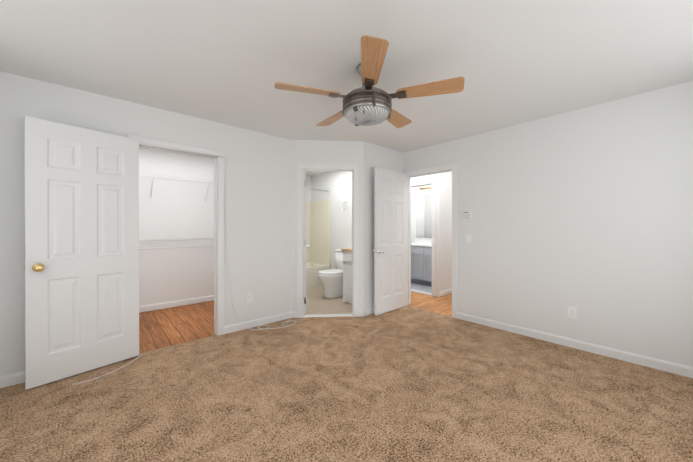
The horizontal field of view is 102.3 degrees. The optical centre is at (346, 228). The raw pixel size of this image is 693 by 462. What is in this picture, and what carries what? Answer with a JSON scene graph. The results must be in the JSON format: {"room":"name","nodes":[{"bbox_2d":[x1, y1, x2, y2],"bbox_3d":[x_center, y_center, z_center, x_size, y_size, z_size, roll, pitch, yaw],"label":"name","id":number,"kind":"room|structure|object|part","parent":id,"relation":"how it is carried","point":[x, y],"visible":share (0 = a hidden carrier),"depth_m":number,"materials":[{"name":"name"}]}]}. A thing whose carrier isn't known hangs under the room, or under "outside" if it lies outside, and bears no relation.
{"room":"empty bedroom","nodes":[
{"label":"empty bedroom","id":0,"kind":"room"},
{"bbox_2d":[0,71,290,375],"bbox_3d":[-1.832,0.003,2.888,3.020,2.440,0.110,0,0,-41],"label":"wall","id":1,"kind":"structure","parent":0,"point":[257,197],"depth_m":2.98,"materials":[{"name":"white paint"}]},
{"bbox_2d":[0,371,24,387],"bbox_3d":[-2.434,1.163,2.280,1.027,0.085,0.013,0,0,-41],"label":"baseboard","id":2,"kind":"structure","parent":1,"relation":"attached to","point":[16,378],"depth_m":2.15,"materials":[{"name":"white paint"}]},
{"bbox_2d":[24,116,138,389],"bbox_3d":[-2.180,0.178,2.357,0.177,2.030,0.706,0,0,37],"label":"closet door","id":3,"kind":"structure","parent":1,"relation":"in","point":[81,188],"depth_m":2.30,"materials":[{"name":"white paint"}]},
{"bbox_3d":[-2.361,0.294,2.114,0.177,0.066,0.100,0,0,37],"label":"knob","id":4,"kind":"part","parent":3,"relation":"part of","materials":[{"name":"gold metal"}]},
{"bbox_2d":[127,135,223,335],"bbox_3d":[-1.765,0.162,2.948,0.872,2.083,0.142,0,0,-41],"label":"trim","id":5,"kind":"structure","parent":1,"relation":"attached to","point":[217,156],"depth_m":3.15,"materials":[{"name":"white paint"}]},
{"bbox_2d":[246,293,251,302],"bbox_3d":[-1.178,0.837,3.388,0.070,0.115,0.008,0,0,-41],"label":"electrical outlet","id":6,"kind":"object","parent":1,"relation":"attached to","point":[248,297],"visible":1,"depth_m":3.38,"materials":[{"name":"white plastic"}]},
{"bbox_2d":[139,148,213,312],"bbox_3d":[-2.936,0.000,4.142,3.020,2.440,0.110,0,0,-41],"label":"wall","id":7,"kind":"structure","parent":0,"point":[174,209],"depth_m":4.32,"materials":[{"name":"white paint"}]},
{"bbox_2d":[139,238,213,249],"bbox_3d":[-2.796,0.316,3.984,2.780,0.328,0.307,0,0,-41],"label":"wire shelf","id":8,"kind":"object","parent":7,"relation":"attached to","point":[151,240],"visible":0.33,"depth_m":4.10,"materials":[{"name":"white metal"}]},
{"bbox_2d":[139,172,213,201],"bbox_3d":[-2.796,-0.604,3.981,2.780,0.328,0.307,0,0,-41],"label":"wire shelf","id":9,"kind":"object","parent":7,"relation":"attached to","point":[170,178],"visible":0.42,"depth_m":4.11,"materials":[{"name":"white metal"}]},
{"bbox_2d":[139,295,213,311],"bbox_3d":[-2.895,1.157,4.100,2.800,0.085,0.013,0,0,-41],"label":"baseboard","id":10,"kind":"structure","parent":7,"relation":"attached to","point":[143,308],"depth_m":4.30,"materials":[{"name":"white paint"}]},
{"bbox_2d":[139,301,215,352],"bbox_3d":[-2.432,1.238,3.490,2.910,0.048,1.760,0,0,-41],"label":"floor","id":11,"kind":"structure","parent":0,"point":[163,328],"depth_m":3.50,"materials":[{"name":"brown wood"}]},
{"bbox_2d":[306,175,310,201],"bbox_3d":[-1.084,-0.006,6.170,2.660,2.440,0.110,0,0,-41],"label":"wall","id":12,"kind":"structure","parent":0,"point":[308,185],"depth_m":6.29,"materials":[{"name":"white paint"}]},
{"bbox_2d":[291,140,362,310],"bbox_3d":[-0.261,0.001,3.856,0.976,2.440,0.110,0,0,-3],"label":"wall","id":13,"kind":"structure","parent":0,"point":[326,152],"depth_m":3.79,"materials":[{"name":"white paint"}]},
{"bbox_2d":[304,171,308,313],"bbox_3d":[-0.644,0.172,4.241,0.177,2.030,0.682,0,0,-10],"label":"bathroom door","id":14,"kind":"structure","parent":13,"relation":"in","point":[305,246],"depth_m":3.91,"materials":[{"name":"white paint"}]},
{"bbox_2d":[303,314,352,316],"bbox_3d":[-0.254,1.204,3.859,0.688,0.018,0.110,0,0,-3],"label":"bathroom door sill","id":15,"kind":"object","parent":13,"relation":"attached to","point":[326,315],"visible":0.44,"depth_m":3.85,"materials":[{"name":"white wood"}]},
{"bbox_2d":[297,163,358,317],"bbox_3d":[-0.254,0.159,3.856,0.834,2.083,0.142,0,0,-3],"label":"door frame","id":16,"kind":"structure","parent":13,"relation":"attached to","point":[352,168],"depth_m":3.81,"materials":[{"name":"white paint"}]},
{"bbox_2d":[359,307,373,316],"bbox_3d":[0.540,1.157,4.110,0.949,0.085,0.033,0,0,-41],"label":"baseboard","id":17,"kind":"structure","parent":13,"relation":"attached to","point":[369,311],"depth_m":3.86,"materials":[{"name":"white paint"}]},
{"bbox_2d":[306,288,351,313],"bbox_3d":[-0.593,1.233,4.905,1.720,0.048,2.664,0,0,-41],"label":"floor","id":18,"kind":"structure","parent":0,"point":[317,302],"depth_m":4.46,"materials":[{"name":"beige tile"}]},
{"bbox_2d":[306,200,330,290],"bbox_3d":[-1.143,0.301,5.563,1.543,1.812,0.715,0,0,-41],"label":"bathtub","id":19,"kind":"object","parent":18,"relation":"on","point":[318,234],"visible":0.33,"depth_m":6.01,"materials":[{"name":"white plastic"}]},
{"bbox_2d":[318,249,342,298],"bbox_3d":[-0.183,0.800,5.054,0.753,0.817,0.520,0,0,-41],"label":"toilet","id":20,"kind":"object","parent":18,"relation":"on","point":[331,280],"visible":0.71,"depth_m":4.88,"materials":[{"name":"white ceramic"}]},
{"bbox_2d":[341,248,351,303],"bbox_3d":[0.353,0.762,4.537,0.653,0.872,0.664,0,0,-41],"label":"vanity cabinet","id":21,"kind":"object","parent":18,"relation":"on","point":[347,275],"visible":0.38,"depth_m":4.49,"materials":[{"name":"white wood"}]},
{"bbox_2d":[0,305,692,461],"bbox_3d":[0.104,1.236,1.879,4.590,0.060,4.010,0,0,-41],"label":"floor carpet","id":22,"kind":"object","parent":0,"point":[407,383],"visible":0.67,"depth_m":1.94,"materials":[{"name":"brown carpet"}]},
{"bbox_2d":[72,354,141,384],"bbox_3d":[-2.029,1.199,2.405,0.463,0.006,0.304,0,0,-41],"label":"cord","id":23,"kind":"object","parent":22,"relation":"on","point":[105,374],"visible":1,"depth_m":2.29,"materials":[{"name":"white plastic"}]},
{"bbox_2d":[225,212,296,329],"bbox_3d":[-0.947,0.476,3.408,0.951,1.449,0.270,0,0,-41],"label":"cord","id":24,"kind":"object","parent":22,"relation":"on","point":[231,294],"visible":0.98,"depth_m":3.31,"materials":[{"name":"white plastic"}]},
{"bbox_2d":[0,0,692,175],"bbox_3d":[0.280,-1.248,3.398,6.950,0.100,6.150,0,0,-41],"label":"ceiling","id":25,"kind":"structure","parent":0,"point":[232,62],"depth_m":1.92,"materials":[{"name":"white paint"}]},
{"bbox_2d":[274,35,464,127],"bbox_3d":[0.143,-0.964,2.103,1.286,0.461,1.266,0,0,-41],"label":"ceiling fan","id":26,"kind":"object","parent":25,"relation":"hanging from","point":[366,104],"visible":1,"depth_m":1.92,"materials":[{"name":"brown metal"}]},
{"bbox_3d":[-0.268,-0.962,1.936,0.450,0.037,0.146,0,0,-17],"label":"blade","id":27,"kind":"part","parent":26,"relation":"part of","materials":[{"name":"brown wood"}]},
{"bbox_3d":[-0.102,-0.963,2.426,0.146,0.037,0.450,0,0,-35],"label":"blade","id":28,"kind":"part","parent":26,"relation":"part of","materials":[{"name":"brown wood"}]},
{"bbox_3d":[0.152,-0.818,2.068,0.320,0.053,0.320,0,0,-41],"label":"glass","id":29,"kind":"part","parent":26,"relation":"part of","materials":[{"name":"glass"}]},
{"bbox_3d":[0.147,-0.961,1.627,0.146,0.037,0.450,0,0,1],"label":"blade","id":30,"kind":"part","parent":26,"relation":"part of","materials":[{"name":"brown wood"}]},
{"bbox_3d":[0.415,-0.963,2.420,0.146,0.037,0.450,0,0,37],"label":"blade","id":31,"kind":"part","parent":26,"relation":"part of","materials":[{"name":"brown wood"}]},
{"bbox_3d":[0.569,-0.962,1.927,0.450,0.037,0.146,0,0,19],"label":"blade","id":32,"kind":"part","parent":26,"relation":"part of","materials":[{"name":"brown wood"}]},
{"bbox_2d":[363,141,402,309],"bbox_3d":[0.569,-0.001,4.201,1.000,2.440,0.110,0,0,-41],"label":"wall","id":33,"kind":"structure","parent":0,"point":[381,157],"depth_m":3.92,"materials":[{"name":"white paint"}]},
{"bbox_2d":[411,283,431,292],"bbox_3d":[1.508,1.230,6.104,1.260,0.048,1.840,0,0,-41],"label":"floor","id":34,"kind":"structure","parent":0,"point":[421,287],"depth_m":5.74,"materials":[{"name":"grey tile"}]},
{"bbox_2d":[411,239,431,285],"bbox_3d":[1.835,0.716,6.067,0.593,0.981,1.225,0,0,-41],"label":"vanity cabinet","id":35,"kind":"object","parent":34,"relation":"on","point":[421,261],"visible":0.23,"depth_m":5.97,"materials":[{"name":"grey wood"}]},
{"bbox_2d":[411,185,431,242],"bbox_3d":[1.920,-0.007,6.503,0.110,2.440,1.780,0,0,-41],"label":"wall","id":36,"kind":"structure","parent":0,"point":[415,191],"depth_m":6.74,"materials":[{"name":"white paint"}]},
{"bbox_2d":[416,193,431,237],"bbox_3d":[2.026,-0.297,6.288,0.010,1.020,1.080,0,0,-41],"label":"bathroom mirror","id":37,"kind":"object","parent":36,"relation":"attached to","point":[423,215],"visible":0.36,"depth_m":6.51,"materials":[{"name":"clear glass"}]},
{"bbox_2d":[411,173,442,296],"bbox_3d":[0.758,-0.006,6.006,0.110,2.440,2.790,0,0,-41],"label":"wall","id":38,"kind":"structure","parent":0,"point":[438,178],"depth_m":4.96,"materials":[{"name":"white paint"}]},
{"bbox_2d":[411,289,432,295],"bbox_3d":[1.360,1.200,5.334,0.120,0.016,0.700,0,0,-41],"label":"bathroom door sill","id":39,"kind":"object","parent":38,"relation":"attached to","point":[421,292],"visible":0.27,"depth_m":5.23,"materials":[{"name":"white stone"}]},
{"bbox_2d":[411,179,434,295],"bbox_3d":[1.350,0.155,5.335,0.142,2.083,0.852,0,0,-41],"label":"door frame","id":40,"kind":"structure","parent":38,"relation":"attached to","point":[423,183],"depth_m":5.00,"materials":[{"name":"white paint"}]},
{"bbox_2d":[409,292,451,315],"bbox_3d":[1.525,1.233,5.199,1.930,0.048,5.020,0,0,-41],"label":"floor","id":41,"kind":"structure","parent":0,"point":[442,305],"depth_m":4.58,"materials":[{"name":"brown wood"}]},
{"bbox_2d":[443,171,451,295],"bbox_3d":[2.135,-0.004,5.433,1.200,2.440,0.110,0,0,-41],"label":"wall","id":42,"kind":"structure","parent":0,"point":[447,226],"depth_m":5.11,"materials":[{"name":"white paint"}]},
{"bbox_2d":[439,288,451,296],"bbox_3d":[1.992,1.154,5.229,0.930,0.085,0.013,0,0,-41],"label":"baseboard","id":43,"kind":"structure","parent":42,"relation":"attached to","point":[445,292],"depth_m":5.02,"materials":[{"name":"white paint"}]},
{"bbox_2d":[311,81,692,366],"bbox_3d":[1.173,-0.001,4.187,0.110,2.440,6.070,0,0,-41],"label":"wall","id":44,"kind":"structure","parent":0,"point":[587,212],"depth_m":2.77,"materials":[{"name":"white paint"}]},
{"bbox_2d":[306,188,329,192],"bbox_3d":[-0.933,-0.784,5.322,1.534,0.060,0.060,0,0,-41],"label":"curtain rod","id":45,"kind":"object","parent":44,"relation":"attached to","point":[318,189],"visible":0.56,"depth_m":5.64,"materials":[{"name":"silver metal"}]},
{"bbox_2d":[373,167,407,315],"bbox_3d":[0.664,0.173,4.080,0.756,2.030,0.177,0,0,-44],"label":"bedroom door","id":46,"kind":"structure","parent":44,"relation":"in","point":[390,232],"depth_m":4.03,"materials":[{"name":"white paint"}]},
{"bbox_3d":[0.429,0.308,3.851,0.100,0.066,0.177,0,0,-44],"label":"knob","id":47,"kind":"part","parent":46,"relation":"part of","materials":[{"name":"silver metal"}]},
{"bbox_2d":[404,163,456,317],"bbox_3d":[1.235,0.158,4.118,0.142,2.083,0.897,0,0,-41],"label":"door frame","id":48,"kind":"structure","parent":44,"relation":"attached to","point":[435,170],"depth_m":3.78,"materials":[{"name":"white paint"}]},
{"bbox_2d":[462,211,471,219],"bbox_3d":[1.569,-0.174,3.636,0.024,0.120,0.116,0,0,-41],"label":"thermostat","id":49,"kind":"object","parent":44,"relation":"attached to","point":[466,215],"visible":1,"depth_m":3.62,"materials":[{"name":"white plastic"}]},
{"bbox_2d":[466,234,471,242],"bbox_3d":[1.585,0.126,3.624,0.017,0.115,0.070,0,0,-41],"label":"light switch","id":50,"kind":"object","parent":44,"relation":"attached to","point":[468,238],"visible":1,"depth_m":3.62,"materials":[{"name":"white plastic"}]},
{"bbox_2d":[568,306,575,318],"bbox_3d":[2.288,0.849,2.833,0.008,0.115,0.070,0,0,-41],"label":"electrical outlet","id":51,"kind":"object","parent":44,"relation":"attached to","point":[571,312],"visible":1,"depth_m":2.83,"materials":[{"name":"white plastic"}]},
{"bbox_2d":[457,312,692,377],"bbox_3d":[2.261,1.161,2.862,0.013,0.085,2.357,0,0,-41],"label":"baseboard","id":52,"kind":"structure","parent":44,"relation":"attached to","point":[642,360],"depth_m":2.73,"materials":[{"name":"white paint"}]}
]}

